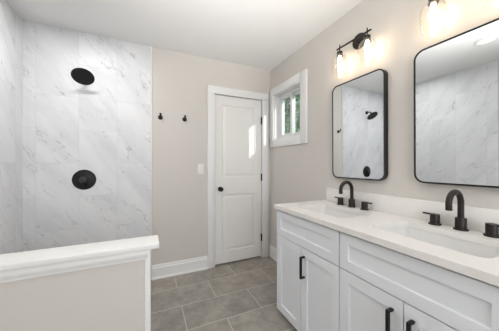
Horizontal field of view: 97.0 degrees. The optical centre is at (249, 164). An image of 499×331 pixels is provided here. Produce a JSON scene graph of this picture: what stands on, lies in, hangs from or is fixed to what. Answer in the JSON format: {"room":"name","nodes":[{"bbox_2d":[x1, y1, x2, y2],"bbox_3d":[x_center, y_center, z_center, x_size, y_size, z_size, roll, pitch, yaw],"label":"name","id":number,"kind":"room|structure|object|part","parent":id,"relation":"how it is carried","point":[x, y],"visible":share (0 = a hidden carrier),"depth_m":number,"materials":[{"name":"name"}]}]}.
{"room":"bathroom","nodes":[
{"label":"bathroom","id":0,"kind":"room"},
{"bbox_2d":[0,0,22,253],"bbox_3d":[-1.648,-0.013,1.241,0.008,2.445,1.435,0,0,-25],"label":"wall","id":1,"kind":"structure","parent":0,"point":[11,23],"depth_m":1.72,"materials":[{"name":"white stone"}]},
{"bbox_2d":[0,235,158,330],"bbox_3d":[-0.914,0.788,0.871,1.029,0.842,0.140,0,0,-25],"label":"wall","id":2,"kind":"structure","parent":0,"point":[106,285],"depth_m":0.92,"materials":[{"name":"beige paint"}]},
{"bbox_3d":[-0.910,0.415,0.815,0.971,0.048,0.018,0,0,-25],"label":"moulding","id":3,"kind":"part","parent":2,"relation":"part of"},
{"bbox_3d":[-0.495,0.800,1.072,0.024,0.818,0.110,0,0,-25],"label":"trim","id":4,"kind":"part","parent":2,"relation":"part of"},
{"bbox_2d":[23,20,269,264],"bbox_3d":[-0.865,-0.013,2.465,2.735,2.445,0.148,0,0,-25],"label":"wall","id":5,"kind":"structure","parent":0,"point":[102,127],"depth_m":2.18,"materials":[{"name":"white stone"}]},
{"bbox_2d":[71,68,94,84],"bbox_3d":[-1.493,-0.806,1.988,0.170,0.160,0.192,0,0,-25],"label":"shower","id":6,"kind":"object","parent":5,"relation":"attached to","point":[82,76],"visible":1,"depth_m":1.96,"materials":[{"name":"black metal"}]},
{"bbox_2d":[72,170,95,189],"bbox_3d":[-1.538,0.145,2.045,0.188,0.188,0.051,0,0,-25],"label":"shower valve","id":7,"kind":"object","parent":5,"relation":"attached to","point":[82,179],"visible":1,"depth_m":2.05,"materials":[{"name":"black metal"}]},
{"bbox_3d":[-1.536,0.145,2.040,0.062,0.062,0.041,0,0,-25],"label":"valve handle","id":8,"kind":"part","parent":7,"relation":"part of","materials":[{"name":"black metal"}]},
{"bbox_2d":[151,46,151,279],"bbox_3d":[-1.028,-0.013,2.312,0.010,2.445,0.010,0,0,-25],"label":"trim","id":9,"kind":"structure","parent":5,"relation":"attached to","point":[151,46],"depth_m":2.31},
{"bbox_2d":[152,256,207,279],"bbox_3d":[-0.753,1.136,2.430,0.590,0.146,0.025,0,0,-25],"label":"baseboard","id":10,"kind":"structure","parent":5,"relation":"attached to","point":[169,269],"depth_m":2.42,"materials":[{"name":"white wood"}]},
{"bbox_2d":[198,164,203,173],"bbox_3d":[-0.558,0.057,2.529,0.072,0.120,0.010,0,0,-25],"label":"light switch","id":11,"kind":"object","parent":5,"relation":"attached to","point":[200,166],"visible":1,"depth_m":2.53,"materials":[{"name":"white plastic"}]},
{"bbox_2d":[207,85,267,268],"bbox_3d":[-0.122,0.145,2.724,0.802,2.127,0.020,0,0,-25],"label":"trim","id":12,"kind":"structure","parent":5,"relation":"attached to","point":[211,90],"depth_m":2.58,"materials":[{"name":"white wood"}]},
{"bbox_2d":[215,95,261,264],"bbox_3d":[-0.116,0.183,2.726,0.626,2.012,0.102,0,0,-25],"label":"door","id":13,"kind":"structure","parent":5,"relation":"in","point":[238,121],"depth_m":2.73,"materials":[{"name":"white paint"}]},
{"bbox_2d":[6,0,362,70],"bbox_3d":[-0.013,-1.296,0.619,2.735,0.120,4.215,0,0,-25],"label":"ceiling","id":14,"kind":"structure","parent":0,"point":[261,34],"depth_m":1.92,"materials":[{"name":"white paint"}]},
{"bbox_2d":[151,256,296,330],"bbox_3d":[-0.013,1.269,0.619,2.735,0.120,4.215,0,0,-25],"label":"floor","id":15,"kind":"structure","parent":0,"point":[239,295],"depth_m":1.96,"materials":[{"name":"grey tile"}]},
{"bbox_2d":[277,210,340,330],"bbox_3d":[0.576,0.782,1.593,0.565,0.853,0.639,0,0,-25],"label":"vanity cabinet","id":16,"kind":"object","parent":15,"relation":"on","point":[308,252],"visible":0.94,"depth_m":1.44,"materials":[{"name":"white paint"}]},
{"bbox_3d":[0.293,0.859,1.644,0.019,0.594,0.304,0,0,-25],"label":"cabinet door","id":17,"kind":"part","parent":16,"relation":"part of","materials":[{"name":"white paint"}]},
{"bbox_3d":[0.348,0.683,1.457,0.037,0.144,0.014,0,0,-25],"label":"handle","id":18,"kind":"part","parent":16,"relation":"part of","materials":[{"name":"black metal"}]},
{"bbox_3d":[0.362,0.463,1.494,0.019,0.188,0.634,0,0,-25],"label":"drawer","id":19,"kind":"part","parent":16,"relation":"part of","materials":[{"name":"white paint"}]},
{"bbox_3d":[0.427,0.859,1.353,0.019,0.594,0.326,0,0,-25],"label":"cabinet door","id":20,"kind":"part","parent":16,"relation":"part of","materials":[{"name":"white paint"}]},
{"bbox_2d":[340,232,498,330],"bbox_3d":[0.845,0.782,1.010,0.565,0.853,0.639,0,0,-25],"label":"vanity cabinet","id":21,"kind":"object","parent":15,"relation":"on","point":[382,288],"visible":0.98,"depth_m":0.90,"materials":[{"name":"white paint"}]},
{"bbox_3d":[0.566,0.859,1.052,0.019,0.594,0.326,0,0,-25],"label":"cabinet door","id":22,"kind":"part","parent":21,"relation":"part of","materials":[{"name":"white paint"}]},
{"bbox_2d":[274,200,498,286],"bbox_3d":[0.720,0.341,1.304,0.550,0.030,1.314,0,0,-25],"label":"countertop","id":23,"kind":"structure","parent":21,"relation":"on","point":[368,226],"depth_m":1.04,"materials":[{"name":"white stone"}]},
{"bbox_2d":[306,207,360,217],"bbox_3d":[0.589,0.429,1.589,0.330,0.146,0.492,0,0,-25],"label":"sink","id":24,"kind":"object","parent":23,"relation":"in","point":[325,210],"visible":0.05,"depth_m":1.76,"materials":[{"name":"white ceramic"}]},
{"bbox_2d":[334,180,371,209],"bbox_3d":[0.735,0.224,1.661,0.156,0.204,0.330,0,0,-25],"label":"faucet","id":25,"kind":"object","parent":23,"relation":"on","point":[364,204],"visible":1,"depth_m":1.66,"materials":[{"name":"brown metal"}]},
{"bbox_3d":[0.734,0.297,1.780,0.056,0.057,0.056,0,0,-25],"label":"handle","id":26,"kind":"part","parent":25,"relation":"part of","materials":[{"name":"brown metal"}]},
{"bbox_3d":[0.728,0.196,1.657,0.140,0.148,0.026,0,0,-25],"label":"spout","id":27,"kind":"part","parent":25,"relation":"part of","materials":[{"name":"brown metal"}]},
{"bbox_3d":[0.779,0.296,1.681,0.058,0.060,0.058,0,0,-25],"label":"spout","id":28,"kind":"part","parent":25,"relation":"part of","materials":[{"name":"brown metal"}]},
{"bbox_3d":[0.825,0.297,1.582,0.056,0.057,0.056,0,0,-25],"label":"handle","id":29,"kind":"part","parent":25,"relation":"part of","materials":[{"name":"brown metal"}]},
{"bbox_2d":[381,226,498,257],"bbox_3d":[0.853,0.429,1.017,0.330,0.146,0.492,0,0,-25],"label":"sink","id":30,"kind":"object","parent":23,"relation":"in","point":[475,249],"visible":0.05,"depth_m":1.09,"materials":[{"name":"white ceramic"}]},
{"bbox_2d":[422,189,498,237],"bbox_3d":[1.005,0.224,1.075,0.156,0.204,0.330,0,0,-25],"label":"faucet","id":31,"kind":"object","parent":23,"relation":"on","point":[491,229],"visible":1,"depth_m":1.07,"materials":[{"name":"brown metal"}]},
{"bbox_3d":[1.004,0.297,1.194,0.056,0.057,0.056,0,0,-25],"label":"handle","id":32,"kind":"part","parent":31,"relation":"part of","materials":[{"name":"brown metal"}]},
{"bbox_3d":[0.998,0.196,1.072,0.140,0.148,0.026,0,0,-25],"label":"spout","id":33,"kind":"part","parent":31,"relation":"part of","materials":[{"name":"brown metal"}]},
{"bbox_3d":[1.050,0.296,1.095,0.058,0.060,0.058,0,0,-25],"label":"spout","id":34,"kind":"part","parent":31,"relation":"part of","materials":[{"name":"brown metal"}]},
{"bbox_3d":[1.095,0.297,0.997,0.056,0.057,0.056,0,0,-25],"label":"handle","id":35,"kind":"part","parent":31,"relation":"part of","materials":[{"name":"brown metal"}]},
{"bbox_3d":[0.591,0.683,0.931,0.037,0.144,0.014,0,0,-25],"label":"handle","id":36,"kind":"part","parent":21,"relation":"part of","materials":[{"name":"black metal"}]},
{"bbox_3d":[0.625,0.683,0.856,0.037,0.144,0.014,0,0,-25],"label":"handle","id":37,"kind":"part","parent":21,"relation":"part of","materials":[{"name":"black metal"}]},
{"bbox_3d":[0.700,0.859,0.761,0.019,0.594,0.304,0,0,-25],"label":"cabinet door","id":38,"kind":"part","parent":21,"relation":"part of","materials":[{"name":"white paint"}]},
{"bbox_2d":[270,0,498,247],"bbox_3d":[1.194,-0.013,1.099,0.140,2.445,4.075,0,0,-25],"label":"wall","id":39,"kind":"structure","parent":0,"point":[401,29],"depth_m":1.57,"materials":[{"name":"beige paint"}]},
{"bbox_2d":[269,245,276,261],"bbox_3d":[0.476,1.136,2.458,0.025,0.146,1.005,0,0,-25],"label":"baseboard","id":40,"kind":"structure","parent":39,"relation":"attached to","point":[272,250],"depth_m":2.82,"materials":[{"name":"white wood"}]},
{"bbox_2d":[270,69,307,147],"bbox_3d":[0.490,-0.592,2.602,0.159,0.754,0.740,0,0,-25],"label":"trim","id":41,"kind":"structure","parent":39,"relation":"attached to","point":[300,79],"depth_m":2.48,"materials":[{"name":"white wood"}]},
{"bbox_2d":[279,86,299,137],"bbox_3d":[0.522,-0.594,2.622,0.075,0.551,0.531,0,0,-25],"label":"window","id":42,"kind":"structure","parent":39,"relation":"in","point":[296,91],"depth_m":2.65,"materials":[{"name":"white plastic"}]},
{"bbox_3d":[0.459,-0.594,2.720,0.026,0.499,0.250,0,0,-25],"label":"sash","id":43,"kind":"part","parent":42,"relation":"part of","materials":[{"name":"white plastic"}]},
{"bbox_3d":[0.578,-0.594,2.533,0.026,0.499,0.270,0,0,-25],"label":"sash","id":44,"kind":"part","parent":42,"relation":"part of","materials":[{"name":"white plastic"}]},
{"bbox_2d":[336,28,371,71],"bbox_3d":[0.782,-0.853,1.661,0.138,0.292,0.364,0,0,-25],"label":"vanity light","id":45,"kind":"object","parent":39,"relation":"attached to","point":[360,39],"visible":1,"depth_m":1.66,"materials":[{"name":"brown metal"}]},
{"bbox_2d":[337,45,342,57],"bbox_3d":[0.723,-0.910,1.768,0.048,0.090,0.048,0,0,-25],"label":"socket","id":46,"kind":"object","parent":45,"relation":"attached to","point":[340,53],"depth_m":1.75,"materials":[{"name":"brown metal"}]},
{"bbox_3d":[0.723,-0.803,1.768,0.031,0.124,0.030,0,0,-25],"label":"bulb","id":47,"kind":"part","parent":45,"relation":"part of","materials":[{"name":"white glass"}]},
{"bbox_2d":[363,28,370,42],"bbox_3d":[0.825,-0.910,1.546,0.048,0.090,0.048,0,0,-25],"label":"socket","id":48,"kind":"object","parent":45,"relation":"attached to","point":[367,38],"depth_m":1.54,"materials":[{"name":"brown metal"}]},
{"bbox_3d":[0.825,-0.803,1.546,0.031,0.124,0.030,0,0,-25],"label":"bulb","id":49,"kind":"part","parent":45,"relation":"part of","materials":[{"name":"white glass"}]},
{"bbox_2d":[332,69,387,180],"bbox_3d":[0.821,-0.271,1.689,0.036,0.770,0.460,0,0,-25],"label":"wall mirror","id":50,"kind":"object","parent":39,"relation":"attached to","point":[359,104],"visible":1,"depth_m":1.64,"materials":[{"name":"black mirror"}]},
{"bbox_2d":[326,188,498,232],"bbox_3d":[0.967,0.268,1.401,0.020,0.116,1.284,0,0,-25],"label":"backsplash","id":51,"kind":"structure","parent":39,"relation":"attached to","point":[477,217],"depth_m":1.31,"materials":[{"name":"white stone"}]},
{"bbox_2d":[428,0,438,26],"bbox_3d":[1.050,-0.853,1.081,0.138,0.292,0.364,0,0,-25],"label":"vanity light","id":52,"kind":"object","parent":39,"relation":"attached to","point":[432,4],"visible":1,"depth_m":1.18,"materials":[{"name":"white glass"}]},
{"bbox_2d":[428,0,438,6],"bbox_3d":[0.990,-0.910,1.188,0.048,0.090,0.048,0,0,-25],"label":"socket","id":53,"kind":"object","parent":52,"relation":"attached to","point":[430,2],"depth_m":1.18,"materials":[{"name":"brown metal"}]},
{"bbox_3d":[0.990,-0.803,1.188,0.031,0.124,0.030,0,0,-25],"label":"bulb","id":54,"kind":"part","parent":52,"relation":"part of","materials":[{"name":"white glass"}]},
{"bbox_2d":[414,18,498,187],"bbox_3d":[1.089,-0.276,1.110,0.036,0.770,0.460,0,0,-25],"label":"wall mirror","id":55,"kind":"object","parent":39,"relation":"attached to","point":[456,78],"visible":1,"depth_m":1.12,"materials":[{"name":"black mirror"}]},
{"label":"outside","id":56,"kind":"structure","parent":0,"visible":0},
{"bbox_3d":[5.941,1.634,8.248,14.300,0.150,22.000,0,0,-25],"label":"ground","id":57,"kind":"structure","parent":56,"visible":0},
{"bbox_2d":[285,94,299,133],"bbox_3d":[0.859,-0.905,5.805,2.386,4.934,2.404,0,0,-25],"label":"tree","id":58,"kind":"object","parent":57,"relation":"on","point":[297,112],"visible":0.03,"depth_m":4.91,"materials":[{"name":"green plant"}]},
{"bbox_2d":[285,99,299,131],"bbox_3d":[2.800,-1.721,8.991,4.623,6.564,4.655,0,0,-25],"label":"tree","id":59,"kind":"object","parent":57,"relation":"on","point":[287,103],"visible":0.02,"depth_m":7.86,"materials":[{"name":"green plant"}]}
]}

